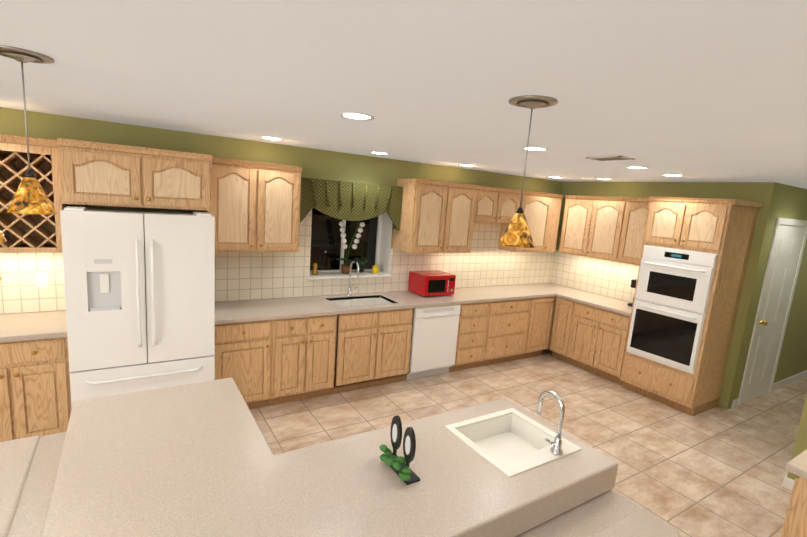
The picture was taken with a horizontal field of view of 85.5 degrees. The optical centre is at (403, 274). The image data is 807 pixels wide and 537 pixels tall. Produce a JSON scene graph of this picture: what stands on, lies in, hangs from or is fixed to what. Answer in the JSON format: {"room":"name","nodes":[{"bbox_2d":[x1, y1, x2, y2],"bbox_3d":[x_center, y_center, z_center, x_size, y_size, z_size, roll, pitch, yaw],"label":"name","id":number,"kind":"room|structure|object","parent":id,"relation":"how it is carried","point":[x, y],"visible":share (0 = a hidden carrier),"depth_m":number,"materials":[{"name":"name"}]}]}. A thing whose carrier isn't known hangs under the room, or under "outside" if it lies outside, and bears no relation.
{"room":"kitchen","nodes":[
{"label":"kitchen","id":0,"kind":"room"},
{"bbox_2d":[0,107,562,313],"bbox_3d":[-1.921,-0.073,4.198,9.950,2.440,0.300,-2,11,-32],"label":"wall","id":1,"kind":"structure","parent":0,"point":[44,126],"depth_m":4.24,"materials":[{"name":"green paint"}]},
{"bbox_2d":[0,253,65,313],"bbox_3d":[-2.960,0.042,3.372,0.655,0.517,0.006,-2,11,-32],"label":"backsplash","id":2,"kind":"structure","parent":1,"relation":"attached to","point":[20,292],"depth_m":3.40,"materials":[{"name":"tile"}]},
{"bbox_2d":[35,272,47,286],"bbox_3d":[-2.848,0.039,3.434,0.072,0.116,0.015,-2,11,-32],"label":"light switch","id":3,"kind":"object","parent":2,"relation":"attached to","point":[41,279],"visible":1,"depth_m":3.43,"materials":[{"name":"white plastic"}]},
{"bbox_2d":[0,134,66,252],"bbox_3d":[-2.833,-0.574,3.101,0.665,0.800,0.364,-2,11,-32],"label":"wine rack","id":4,"kind":"object","parent":1,"relation":"attached to","point":[31,233],"visible":0.67,"depth_m":3.15,"materials":[{"name":"brown wood"}]},
{"bbox_2d":[57,138,212,210],"bbox_3d":[-2.051,-0.756,3.404,0.950,0.430,0.626,-2,11,-32],"label":"upper cabinet","id":5,"kind":"object","parent":1,"relation":"attached to","point":[100,174],"visible":1,"depth_m":3.14,"materials":[{"name":"brown wood"}]},
{"bbox_2d":[202,157,302,251],"bbox_3d":[-1.390,-0.624,4.019,0.813,0.800,0.356,-2,11,-32],"label":"upper cabinet","id":6,"kind":"object","parent":1,"relation":"attached to","point":[255,206],"visible":0.94,"depth_m":3.89,"materials":[{"name":"brown wood"}]},
{"bbox_2d":[300,177,402,230],"bbox_3d":[-0.567,-0.732,4.625,1.214,0.490,0.169,-2,11,-32],"label":"swag valance","id":7,"kind":"object","parent":1,"relation":"attached to","point":[348,201],"visible":0.9,"depth_m":4.55,"materials":[{"name":"fabric"}]},
{"bbox_2d":[215,209,554,301],"bbox_3d":[0.217,-0.370,5.315,4.924,1.138,0.006,-2,11,-32],"label":"backsplash","id":8,"kind":"structure","parent":1,"relation":"attached to","point":[486,261],"depth_m":5.07,"materials":[{"name":"tile"}]},
{"bbox_2d":[392,179,478,252],"bbox_3d":[0.380,-0.676,5.098,0.874,0.800,0.426,-2,11,-32],"label":"upper cabinet","id":9,"kind":"object","parent":1,"relation":"attached to","point":[437,216],"visible":1,"depth_m":4.90,"materials":[{"name":"brown wood"}]},
{"bbox_2d":[474,186,521,222],"bbox_3d":[1.090,-0.888,5.548,0.814,0.430,0.356,-2,11,-32],"label":"upper cabinet","id":10,"kind":"object","parent":1,"relation":"attached to","point":[496,205],"visible":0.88,"depth_m":5.41,"materials":[{"name":"brown wood"}]},
{"bbox_2d":[498,190,563,251],"bbox_3d":[1.766,-0.730,6.016,0.816,0.800,0.356,-2,11,-32],"label":"upper cabinet","id":11,"kind":"object","parent":1,"relation":"attached to","point":[541,210],"visible":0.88,"depth_m":5.92,"materials":[{"name":"brown wood"}]},
{"bbox_2d":[0,0,806,188],"bbox_3d":[1.464,-0.622,1.297,12.600,0.100,8.500,-2,11,-32],"label":"ceiling","id":12,"kind":"structure","parent":0,"point":[703,90],"depth_m":1.61,"materials":[{"name":"white paint"}]},
{"bbox_2d":[0,230,6,242],"bbox_3d":[-0.958,-0.374,0.911,0.200,0.610,0.200,-2,11,-32],"label":"pendant light","id":13,"kind":"object","parent":12,"relation":"hanging from","point":[2,239],"visible":1,"depth_m":0.99,"materials":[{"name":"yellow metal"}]},
{"bbox_2d":[0,45,56,213],"bbox_3d":[-1.497,-0.553,1.734,0.200,0.610,0.200,-2,11,-32],"label":"pendant light","id":14,"kind":"object","parent":12,"relation":"hanging from","point":[30,196],"visible":1,"depth_m":1.73,"materials":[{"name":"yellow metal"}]},
{"bbox_2d":[261,136,283,140],"bbox_3d":[-1.140,-1.184,3.793,0.196,0.005,0.196,-2,11,-32],"label":"recessed light","id":15,"kind":"object","parent":12,"relation":"in","point":[274,138],"visible":0.98,"depth_m":3.80,"materials":[{"name":"white"}]},
{"bbox_2d":[339,112,373,119],"bbox_3d":[-0.264,-0.893,2.462,0.196,0.005,0.196,-2,11,-32],"label":"recessed light","id":16,"kind":"object","parent":12,"relation":"in","point":[354,116],"visible":0.98,"depth_m":2.46,"materials":[{"name":"white"}]},
{"bbox_2d":[369,152,388,154],"bbox_3d":[-0.244,-1.214,4.359,0.196,0.005,0.196,-2,11,-32],"label":"recessed light","id":17,"kind":"object","parent":12,"relation":"in","point":[381,153],"visible":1,"depth_m":4.37,"materials":[{"name":"white"}]},
{"bbox_2d":[498,95,557,247],"bbox_3d":[0.521,-0.429,1.882,0.200,0.610,0.200,-2,11,-32],"label":"pendant light","id":18,"kind":"object","parent":12,"relation":"hanging from","point":[517,233],"visible":1,"depth_m":1.87,"materials":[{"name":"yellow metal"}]},
{"bbox_2d":[521,147,548,150],"bbox_3d":[0.978,-0.935,3.247,0.196,0.005,0.196,-2,11,-32],"label":"recessed light","id":19,"kind":"object","parent":12,"relation":"in","point":[535,149],"visible":0.88,"depth_m":3.24,"materials":[{"name":"white"}]},
{"bbox_2d":[585,156,634,160],"bbox_3d":[1.631,-0.919,3.451,0.200,0.010,0.300,-2,11,-32],"label":"ceiling vent","id":20,"kind":"object","parent":12,"relation":"in","point":[608,158],"visible":1,"depth_m":3.42,"materials":[{"name":"beige metal"}]},
{"bbox_2d":[625,166,648,168],"bbox_3d":[2.127,-0.974,3.974,0.196,0.005,0.196,-2,11,-32],"label":"recessed light","id":21,"kind":"object","parent":12,"relation":"in","point":[633,167],"visible":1,"depth_m":3.98,"materials":[{"name":"white"}]},
{"bbox_2d":[662,174,683,175],"bbox_3d":[2.714,-1.002,4.392,0.196,0.005,0.196,-2,11,-32],"label":"recessed light","id":22,"kind":"object","parent":12,"relation":"in","point":[672,175],"visible":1,"depth_m":4.37,"materials":[{"name":"white"}]},
{"bbox_2d":[250,349,806,536],"bbox_3d":[1.280,1.876,1.721,12.600,0.100,8.500,-2,11,-32],"label":"floor","id":23,"kind":"structure","parent":0,"point":[717,471],"depth_m":4.08,"materials":[{"name":"tile"}]},
{"bbox_2d":[0,337,71,441],"bbox_3d":[-2.848,0.821,3.236,0.655,0.870,0.626,-2,11,-32],"label":"cabinet","id":24,"kind":"object","parent":23,"relation":"on","point":[35,394],"visible":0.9,"depth_m":3.06,"materials":[{"name":"brown wood"}]},
{"bbox_2d":[0,310,66,342],"bbox_3d":[-2.813,0.373,3.158,0.675,0.039,0.633,-2,11,-32],"label":"countertop","id":25,"kind":"structure","parent":24,"relation":"on","point":[30,326],"depth_m":3.13,"materials":[{"name":"beige stone"}]},
{"bbox_2d":[60,205,214,405],"bbox_3d":[-2.059,0.367,3.471,0.915,1.773,0.871,-2,11,-32],"label":"fridge","id":26,"kind":"object","parent":23,"relation":"on","point":[139,284],"visible":0.71,"depth_m":3.09,"materials":[{"name":"white metal"}]},
{"bbox_2d":[214,335,273,408],"bbox_3d":[-1.562,0.775,4.065,0.514,0.870,0.599,-2,11,-32],"label":"base cabinet","id":27,"kind":"object","parent":23,"relation":"on","point":[256,388],"depth_m":3.88,"materials":[{"name":"brown wood"}]},
{"bbox_2d":[274,359,337,404],"bbox_3d":[-1.075,0.758,4.373,0.640,0.870,0.599,-2,11,-32],"label":"base cabinet","id":28,"kind":"object","parent":23,"relation":"on","point":[295,381],"depth_m":4.18,"materials":[{"name":"brown wood"}]},
{"bbox_2d":[0,378,680,536],"bbox_3d":[-0.410,1.203,1.906,2.380,0.917,1.880,-2,11,-32],"label":"kitchen island","id":29,"kind":"object","parent":23,"relation":"on","point":[199,459],"visible":0.98,"depth_m":1.72,"materials":[{"name":"light oak"},{"name":"speckled beige stone countertop"}]},
{"bbox_2d":[379,415,419,484],"bbox_3d":[-0.021,0.690,1.753,0.098,0.210,0.221,-2,11,-32],"label":"decor","id":30,"kind":"object","parent":29,"relation":"on","point":[405,473],"visible":0.98,"depth_m":1.74,"materials":[{"name":"green plant"}]},
{"bbox_2d":[537,390,564,455],"bbox_3d":[0.647,0.664,1.978,0.122,0.270,0.158,-2,11,-32],"label":"island faucet","id":31,"kind":"object","parent":29,"relation":"on","point":[556,450],"visible":1,"depth_m":1.95,"materials":[{"name":"silver metal"}]},
{"bbox_2d":[405,304,460,379],"bbox_3d":[0.217,0.719,5.165,0.622,0.862,0.605,-2,11,-32],"label":"dishwasher","id":32,"kind":"object","parent":23,"relation":"on","point":[434,339],"visible":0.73,"depth_m":4.92,"materials":[{"name":"white metal"}]},
{"bbox_2d":[449,335,489,371],"bbox_3d":[0.667,0.700,5.475,0.457,0.870,0.599,-2,11,-32],"label":"base cabinet","id":33,"kind":"object","parent":23,"relation":"on","point":[470,353],"depth_m":5.28,"materials":[{"name":"brown wood"}]},
{"bbox_2d":[486,331,529,364],"bbox_3d":[1.168,0.683,5.792,0.730,0.870,0.599,-2,11,-32],"label":"base cabinet","id":34,"kind":"object","parent":23,"relation":"on","point":[499,348],"depth_m":5.61,"materials":[{"name":"brown wood"}]},
{"bbox_2d":[526,327,549,357],"bbox_3d":[1.674,0.666,6.112,0.467,0.870,0.599,-2,11,-32],"label":"base cabinet","id":35,"kind":"object","parent":23,"relation":"on","point":[539,340],"depth_m":5.93,"materials":[{"name":"brown wood"}]},
{"bbox_2d":[550,327,569,361],"bbox_3d":[2.366,0.732,6.021,0.599,0.870,0.306,-2,11,-32],"label":"base cabinet","id":36,"kind":"object","parent":23,"relation":"on","point":[559,336],"depth_m":5.90,"materials":[{"name":"brown wood"}]},
{"bbox_2d":[566,315,630,384],"bbox_3d":[2.650,0.829,5.577,0.599,0.870,0.765,-2,11,-32],"label":"base cabinet","id":37,"kind":"object","parent":23,"relation":"on","point":[596,348],"depth_m":5.38,"materials":[{"name":"brown wood"}]},
{"bbox_2d":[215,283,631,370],"bbox_3d":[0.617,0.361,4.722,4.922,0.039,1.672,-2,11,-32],"label":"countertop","id":38,"kind":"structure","parent":37,"relation":"on","point":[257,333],"depth_m":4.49,"materials":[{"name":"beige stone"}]},
{"bbox_2d":[347,260,358,295],"bbox_3d":[-0.514,0.040,4.765,0.122,0.410,0.228,-2,11,-32],"label":"sink faucet","id":39,"kind":"object","parent":38,"relation":"on","point":[349,289],"visible":1,"depth_m":4.80,"materials":[{"name":"silver metal"}]},
{"bbox_2d":[334,295,393,306],"bbox_3d":[-0.450,0.385,4.677,0.704,0.217,0.434,-2,11,-32],"label":"sink","id":40,"kind":"object","parent":38,"relation":"in","point":[354,300],"depth_m":4.84,"materials":[{"name":"white ceramic"}]},
{"bbox_2d":[408,270,455,296],"bbox_3d":[0.348,0.106,5.234,0.440,0.250,0.375,-2,11,-32],"label":"microwave","id":41,"kind":"object","parent":38,"relation":"on","point":[430,283],"visible":1,"depth_m":5.12,"materials":[{"name":"red plastic"}]},
{"bbox_2d":[628,279,636,305],"bbox_3d":[2.912,0.232,5.365,0.236,0.330,0.180,-2,11,-32],"label":"coffee maker","id":42,"kind":"object","parent":38,"relation":"on","point":[633,283],"visible":0.04,"depth_m":5.36,"materials":[{"name":"black plastic"}]},
{"bbox_2d":[620,196,762,415],"bbox_3d":[3.066,0.304,4.774,0.726,2.230,0.810,-2,11,-32],"label":"tall cabinet","id":43,"kind":"object","parent":23,"relation":"on","point":[695,252],"visible":1,"depth_m":4.54,"materials":[{"name":"brown wood"}]},
{"bbox_2d":[780,449,806,536],"bbox_3d":[2.652,1.362,2.318,1.708,0.910,0.633,-2,11,-32],"label":"base cabinet","id":44,"kind":"object","parent":23,"relation":"on","point":[795,523],"visible":1,"depth_m":2.03,"materials":[{"name":"brown wood"}]},
{"bbox_2d":[556,182,778,408],"bbox_3d":[2.995,0.044,5.650,0.100,2.440,2.550,-2,11,-32],"label":"wall","id":45,"kind":"structure","parent":0,"point":[765,193],"depth_m":4.72,"materials":[{"name":"green paint"}]},
{"bbox_2d":[559,195,630,262],"bbox_3d":[2.610,-0.633,5.815,0.329,0.800,0.956,-2,11,-32],"label":"upper cabinet","id":46,"kind":"object","parent":45,"relation":"attached to","point":[609,228],"depth_m":5.68,"materials":[{"name":"brown wood"}]},
{"bbox_2d":[551,249,638,302],"bbox_3d":[2.722,0.019,5.977,0.007,0.517,1.646,-2,11,-32],"label":"backsplash","id":47,"kind":"structure","parent":45,"relation":"attached to","point":[612,279],"depth_m":6.07,"materials":[{"name":"tile"}]},
{"bbox_2d":[623,197,649,264],"bbox_3d":[2.931,-0.524,5.313,0.329,0.800,0.516,-2,11,-32],"label":"upper cabinet","id":48,"kind":"object","parent":45,"relation":"attached to","point":[636,225],"depth_m":5.24,"materials":[{"name":"brown wood"}]},
{"bbox_2d":[732,183,806,402],"bbox_3d":[4.806,0.225,5.369,2.650,2.440,0.100,-2,11,-32],"label":"wall","id":49,"kind":"structure","parent":0,"point":[790,202],"depth_m":5.23,"materials":[{"name":"green paint"}]},
{"bbox_2d":[731,398,738,407],"bbox_3d":[3.686,1.426,4.846,0.130,0.090,0.012,-2,11,-32],"label":"baseboard","id":50,"kind":"structure","parent":49,"relation":"attached to","point":[735,403],"depth_m":4.83,"materials":[{"name":"white wood"}]},
{"bbox_2d":[738,217,806,405],"bbox_3d":[4.228,0.426,4.937,0.940,2.096,0.072,-2,11,-32],"label":"door","id":51,"kind":"structure","parent":49,"relation":"in","point":[779,285],"depth_m":4.92,"materials":[{"name":"white wood"}]},
{"bbox_2d":[772,370,806,390],"bbox_3d":[5.160,1.377,5.779,1.480,0.090,0.012,-2,11,-32],"label":"baseboard","id":52,"kind":"structure","parent":49,"relation":"attached to","point":[786,381],"depth_m":5.69,"materials":[{"name":"white wood"}]},
{"bbox_2d":[787,396,806,479],"bbox_3d":[5.031,0.506,3.812,3.950,2.440,1.100,-2,11,-32],"label":"wall block","id":53,"kind":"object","parent":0,"point":[800,445],"visible":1,"depth_m":3.32,"materials":[{"name":"green paint"}]},
{"bbox_2d":[784,477,794,490],"bbox_3d":[3.076,1.651,3.256,0.012,0.090,0.360,-2,11,-32],"label":"baseboard","id":54,"kind":"structure","parent":53,"relation":"attached to","point":[789,484],"depth_m":3.38,"materials":[{"name":"white wood"}]},
{"bbox_3d":[-0.707,0.543,5.109,0.980,1.100,0.300,-2,11,-32],"label":"wall","id":55,"kind":"structure","parent":0,"visible":0},
{"bbox_2d":[310,208,381,271],"bbox_3d":[-0.699,-0.472,5.043,0.980,0.920,0.049,-2,11,-32],"label":"window","id":56,"kind":"structure","parent":55,"relation":"in","point":[327,250],"depth_m":5.06,"materials":[{"name":"white"}]},
{"bbox_2d":[307,271,391,279],"bbox_3d":[-0.654,-0.002,4.982,1.025,0.022,0.330,-2,11,-32],"label":"window sill","id":57,"kind":"structure","parent":55,"relation":"on","point":[339,275],"depth_m":4.91,"materials":[{"name":"white"}]},
{"bbox_2d":[312,263,317,274],"bbox_3d":[-0.963,-0.066,4.752,0.070,0.135,0.067,-2,11,-32],"label":"figurine","id":58,"kind":"object","parent":57,"relation":"on","point":[315,270],"visible":1,"depth_m":4.73,"materials":[{"name":"gold metal"}]},
{"bbox_2d":[336,221,364,273],"bbox_3d":[-0.608,-0.311,4.946,0.325,0.602,0.153,-2,11,-32],"label":"plant","id":59,"kind":"object","parent":57,"relation":"on","point":[345,267],"visible":0.96,"depth_m":4.93,"materials":[{"name":"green plant"}]},
{"bbox_2d":[354,257,367,271],"bbox_3d":[-0.508,-0.118,5.153,0.180,0.170,0.150,-2,11,-32],"label":"fern plant","id":60,"kind":"object","parent":57,"relation":"on","point":[362,262],"visible":0.88,"depth_m":5.12,"materials":[{"name":"green plant"}]},
{"bbox_2d":[372,265,378,273],"bbox_3d":[-0.331,-0.070,5.156,0.080,0.100,0.080,-2,11,-32],"label":"jar","id":61,"kind":"object","parent":57,"relation":"on","point":[375,269],"visible":1,"depth_m":5.13,"materials":[{"name":"yellow ceramic"}]}
]}

